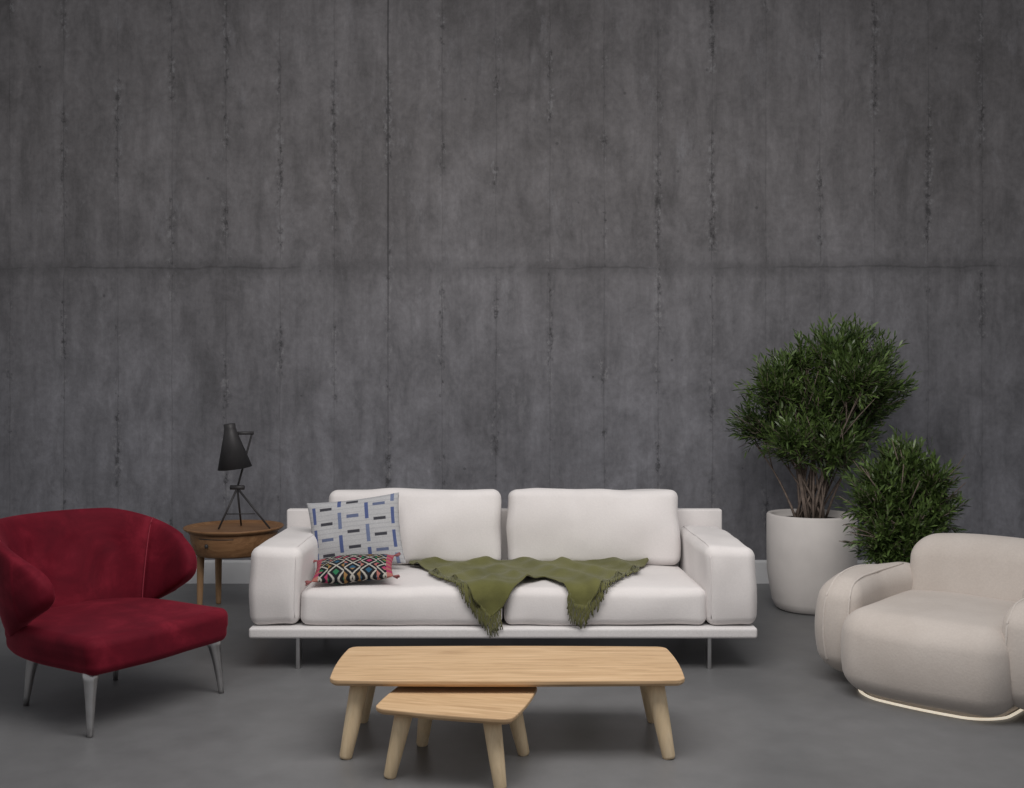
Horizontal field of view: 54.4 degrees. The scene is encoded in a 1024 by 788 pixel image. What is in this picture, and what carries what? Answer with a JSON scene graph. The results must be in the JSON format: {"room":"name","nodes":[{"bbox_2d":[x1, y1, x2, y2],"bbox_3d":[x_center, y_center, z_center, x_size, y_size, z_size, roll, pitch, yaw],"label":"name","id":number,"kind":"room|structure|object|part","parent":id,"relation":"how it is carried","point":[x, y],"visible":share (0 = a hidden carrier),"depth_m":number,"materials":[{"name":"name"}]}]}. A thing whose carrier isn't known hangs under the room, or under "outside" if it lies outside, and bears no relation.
{"room":"living room","nodes":[
{"label":"living room","id":0,"kind":"room"},
{"bbox_2d":[0,0,1023,559],"bbox_3d":[0.000,-1.200,7.485,12.000,5.200,0.230,0,0,0],"label":"wall","id":1,"kind":"structure","parent":0,"point":[504,246],"depth_m":7.37,"materials":[{"name":"concrete"}]},
{"bbox_2d":[185,560,873,583],"bbox_3d":[0.000,1.314,7.361,12.000,0.172,0.018,0,0,0],"label":"baseboard","id":2,"kind":"structure","parent":1,"relation":"attached to","point":[233,571],"depth_m":7.35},
{"bbox_2d":[0,584,1023,787],"bbox_3d":[0.000,1.450,3.050,12.000,0.100,9.100,0,0,0],"label":"floor","id":3,"kind":"structure","parent":0,"point":[768,711],"depth_m":4.17,"materials":[{"name":"concrete"}]},
{"bbox_2d":[0,508,227,737],"bbox_3d":[-1.881,0.986,4.566,0.978,0.832,0.946,0,0,31],"label":"velvet armchair","id":4,"kind":"object","parent":3,"relation":"on","point":[81,590],"visible":1,"depth_m":4.59,"materials":[{"name":"fabric"}]},
{"bbox_3d":[-2.145,1.265,4.481,0.082,0.273,0.077,0,0,31],"label":"leg","id":5,"kind":"part","parent":4,"relation":"part of","materials":[{"name":"metal"}]},
{"bbox_3d":[-1.732,1.265,4.098,0.082,0.273,0.077,0,0,31],"label":"leg","id":6,"kind":"part","parent":4,"relation":"part of","materials":[{"name":"metal"}]},
{"bbox_3d":[-1.931,1.265,4.838,0.082,0.273,0.077,0,0,31],"label":"leg","id":7,"kind":"part","parent":4,"relation":"part of","materials":[{"name":"metal"}]},
{"bbox_3d":[-1.815,1.072,4.519,0.788,0.162,0.756,0,0,31],"label":"seat","id":8,"kind":"part","parent":4,"relation":"part of","materials":[{"name":"fabric"}]},
{"bbox_3d":[-1.399,1.265,4.652,0.082,0.273,0.077,0,0,31],"label":"leg","id":9,"kind":"part","parent":4,"relation":"part of","materials":[{"name":"metal"}]},
{"bbox_2d":[183,520,283,604],"bbox_3d":[-1.815,1.130,6.500,0.636,0.541,0.636,0,0,0],"label":"round side table","id":10,"kind":"object","parent":3,"relation":"on","point":[232,540],"visible":0.8,"depth_m":6.33,"materials":[{"name":"brown wood"}]},
{"bbox_3d":[-2.014,1.215,6.443,0.048,0.371,0.048,0,0,0],"label":"leg","id":11,"kind":"part","parent":10,"relation":"part of","materials":[{"name":"brown wood"}]},
{"bbox_3d":[-1.956,1.215,6.637,0.048,0.372,0.056,0,0,0],"label":"leg","id":12,"kind":"part","parent":10,"relation":"part of","materials":[{"name":"brown wood"}]},
{"bbox_2d":[183,520,283,536],"bbox_3d":[-1.815,0.876,6.500,0.636,0.032,0.636,0,0,0],"label":"tabletop","id":13,"kind":"object","parent":10,"relation":"on","point":[229,528],"depth_m":6.45,"materials":[{"name":"brown wood"}]},
{"bbox_3d":[-1.815,0.965,6.500,0.556,0.150,0.556,0,0,0],"label":"drawer","id":14,"kind":"part","parent":10,"relation":"part of","materials":[{"name":"brown wood"}]},
{"bbox_2d":[218,423,269,528],"bbox_3d":[-1.758,0.532,6.452,0.325,0.687,0.225,0,0,35],"label":"table lamp","id":15,"kind":"object","parent":10,"relation":"on","point":[233,455],"visible":1,"depth_m":6.43,"materials":[{"name":"metal"}]},
{"bbox_3d":[-1.840,0.742,6.451,0.133,0.266,0.015,0,0,-29],"label":"tripod leg","id":16,"kind":"part","parent":15,"relation":"part of","materials":[{"name":"metal"}]},
{"bbox_3d":[-1.819,0.337,6.470,0.220,0.290,0.220,-6,4,0],"label":"lamp shade","id":17,"kind":"part","parent":15,"relation":"part of","materials":[{"name":"metal"}]},
{"bbox_3d":[-1.793,0.742,6.544,0.015,0.266,0.142,0,0,-4],"label":"tripod leg","id":18,"kind":"part","parent":15,"relation":"part of","materials":[{"name":"metal"}]},
{"bbox_3d":[-1.744,0.432,6.497,0.107,0.364,0.017,0,0,-18],"label":"stem","id":19,"kind":"part","parent":15,"relation":"part of","materials":[{"name":"metal"}]},
{"bbox_3d":[-1.753,0.255,6.495,0.133,0.021,0.022,0,0,-13],"label":"arm","id":20,"kind":"part","parent":15,"relation":"part of","materials":[{"name":"metal"}]},
{"bbox_3d":[-1.679,0.742,6.466,0.230,0.268,0.043,0,0,0],"label":"tripod leg","id":21,"kind":"part","parent":15,"relation":"part of","materials":[{"name":"metal"}]},
{"bbox_2d":[376,686,536,787],"bbox_3d":[-0.200,1.271,3.750,0.539,0.267,0.444,0,0,15],"label":"coffee table","id":22,"kind":"object","parent":3,"relation":"on","point":[494,707],"visible":0.87,"depth_m":3.63,"materials":[{"name":"brown wood"}]},
{"bbox_3d":[-0.414,1.278,3.649,0.113,0.253,0.067,0,0,-30],"label":"leg","id":23,"kind":"part","parent":22,"relation":"part of","materials":[{"name":"brown wood"}]},
{"bbox_3d":[-0.338,1.278,3.942,0.067,0.253,0.113,0,0,-31],"label":"leg","id":24,"kind":"part","parent":22,"relation":"part of","materials":[{"name":"brown wood"}]},
{"bbox_3d":[-0.062,1.278,3.558,0.067,0.253,0.113,0,0,-31],"label":"leg","id":25,"kind":"part","parent":22,"relation":"part of","materials":[{"name":"brown wood"}]},
{"bbox_3d":[0.014,1.278,3.851,0.113,0.253,0.067,0,0,-30],"label":"leg","id":26,"kind":"part","parent":22,"relation":"part of","materials":[{"name":"brown wood"}]},
{"bbox_2d":[249,488,756,668],"bbox_3d":[-0.045,0.971,5.475,2.607,0.858,0.950,0,0,0],"label":"sofa","id":27,"kind":"object","parent":3,"relation":"on","point":[698,580],"visible":0.66,"depth_m":5.08,"materials":[{"name":"fabric"}]},
{"bbox_3d":[-1.204,0.972,5.443,0.290,0.417,0.885,0,0,0],"label":"arm","id":28,"kind":"part","parent":27,"relation":"part of","materials":[{"name":"beige fabric"}]},
{"bbox_3d":[-1.090,1.314,5.100,0.020,0.172,0.070,0,0,0],"label":"leg","id":29,"kind":"part","parent":27,"relation":"part of","materials":[{"name":"metal"}]},
{"bbox_2d":[305,552,400,585],"bbox_3d":[-0.824,0.912,5.202,0.480,0.125,0.328,0,0,-5],"label":"throw pillow","id":30,"kind":"object","parent":27,"relation":"on","point":[342,569],"visible":1,"depth_m":5.10,"materials":[{"name":"multicoloured fabric"}]},
{"bbox_2d":[307,492,405,563],"bbox_3d":[-0.862,0.768,5.503,0.554,0.440,0.173,0,0,-4],"label":"patterned throw pillow","id":31,"kind":"object","parent":27,"relation":"on","point":[370,525],"visible":0.77,"depth_m":5.46,"materials":[{"name":"white fabric"}]},
{"bbox_2d":[301,564,502,625],"bbox_3d":[-0.562,1.075,5.423,1.035,0.216,0.836,0,0,0],"label":"seat cushion","id":32,"kind":"object","parent":27,"relation":"on","point":[418,597],"depth_m":5.02,"materials":[{"name":"beige fabric"}]},
{"bbox_2d":[329,488,500,564],"bbox_3d":[-0.559,0.768,5.777,0.996,0.445,0.283,0,-6,0],"label":"cushion","id":33,"kind":"object","parent":27,"relation":"on","point":[449,525],"depth_m":5.65,"materials":[{"name":"beige fabric"}]},
{"bbox_3d":[-0.045,0.929,5.915,2.575,0.495,0.070,0,0,0],"label":"panel","id":34,"kind":"part","parent":27,"relation":"part of","materials":[{"name":"beige fabric"}]},
{"bbox_2d":[409,556,648,637],"bbox_3d":[0.095,1.070,5.312,1.354,0.304,0.714,0,0,0],"label":"throw blanket","id":35,"kind":"object","parent":27,"relation":"on","point":[488,582],"visible":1,"depth_m":5.15,"materials":[{"name":"green fabric"}]},
{"bbox_2d":[506,488,680,564],"bbox_3d":[0.467,0.769,5.776,1.000,0.447,0.273,0,-6,0],"label":"cushion","id":36,"kind":"object","parent":27,"relation":"on","point":[543,524],"depth_m":5.65,"materials":[{"name":"beige fabric"}]},
{"bbox_2d":[504,564,705,625],"bbox_3d":[0.472,1.075,5.426,1.038,0.213,0.830,0,0,0],"label":"seat cushion","id":37,"kind":"object","parent":27,"relation":"on","point":[656,594],"depth_m":5.03,"materials":[{"name":"beige fabric"}]},
{"bbox_3d":[1.005,1.314,5.100,0.020,0.172,0.070,0,0,0],"label":"leg","id":38,"kind":"part","parent":27,"relation":"part of","materials":[{"name":"metal"}]},
{"bbox_3d":[1.115,0.972,5.445,0.288,0.418,0.885,0,0,0],"label":"arm","id":39,"kind":"part","parent":27,"relation":"part of","materials":[{"name":"beige fabric"}]},
{"bbox_2d":[330,646,684,759],"bbox_3d":[-0.018,1.246,4.040,1.384,0.317,0.528,0,0,0],"label":"coffee table","id":40,"kind":"object","parent":3,"relation":"on","point":[362,669],"visible":1,"depth_m":3.92,"materials":[{"name":"brown wood"}]},
{"bbox_3d":[-0.609,1.253,3.855,0.130,0.304,0.075,0,0,-44],"label":"leg","id":41,"kind":"part","parent":40,"relation":"part of","materials":[{"name":"brown wood"}]},
{"bbox_3d":[-0.609,1.253,4.225,0.130,0.304,0.075,0,0,44],"label":"leg","id":42,"kind":"part","parent":40,"relation":"part of","materials":[{"name":"brown wood"}]},
{"bbox_3d":[0.573,1.253,4.225,0.130,0.304,0.075,0,0,-44],"label":"leg","id":43,"kind":"part","parent":40,"relation":"part of","materials":[{"name":"brown wood"}]},
{"bbox_3d":[0.573,1.253,3.855,0.130,0.304,0.075,0,0,44],"label":"leg","id":44,"kind":"part","parent":40,"relation":"part of","materials":[{"name":"brown wood"}]},
{"bbox_2d":[722,312,920,614],"bbox_3d":[2.000,0.429,6.460,1.235,1.942,0.796,0,0,4],"label":"potted plant","id":45,"kind":"object","parent":3,"relation":"on","point":[804,548],"visible":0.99,"depth_m":6.35,"materials":[{"name":"green plant"}]},
{"bbox_2d":[834,425,972,563],"bbox_3d":[2.250,0.791,5.745,0.836,1.218,0.724,0,0,0],"label":"potted shrub","id":46,"kind":"object","parent":3,"relation":"on","point":[894,492],"visible":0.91,"depth_m":5.67,"materials":[{"name":"green plant"}]},
{"bbox_2d":[815,533,1023,720],"bbox_3d":[2.092,1.058,4.737,1.160,0.685,1.082,0,0,42],"label":"armchair","id":47,"kind":"object","parent":3,"relation":"on","point":[940,632],"visible":1,"depth_m":4.51,"materials":[{"name":"beige fabric"}]},
{"bbox_3d":[1.786,1.121,5.040,0.775,0.497,0.298,0,0,-40],"label":"arm","id":48,"kind":"part","parent":47,"relation":"part of","materials":[{"name":"beige fabric"}]},
{"bbox_3d":[2.043,1.189,4.675,0.766,0.401,0.924,0,0,42],"label":"seat","id":49,"kind":"part","parent":47,"relation":"part of","materials":[{"name":"beige fabric"}]},
{"bbox_3d":[2.388,1.020,4.983,0.722,0.611,0.320,0,0,42],"label":"backrest","id":50,"kind":"part","parent":47,"relation":"part of","materials":[{"name":"beige fabric"}]},
{"bbox_3d":[2.389,1.119,4.425,0.301,0.500,0.776,0,0,35],"label":"arm","id":51,"kind":"part","parent":47,"relation":"part of","materials":[{"name":"beige fabric"}]},
{"bbox_2d":[766,509,857,614],"bbox_3d":[1.955,1.090,6.500,0.570,0.620,0.570,0,0,0],"label":"pot","id":52,"kind":"object","parent":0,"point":[804,548],"depth_m":6.27,"materials":[{"name":"white ceramic"}]}
]}

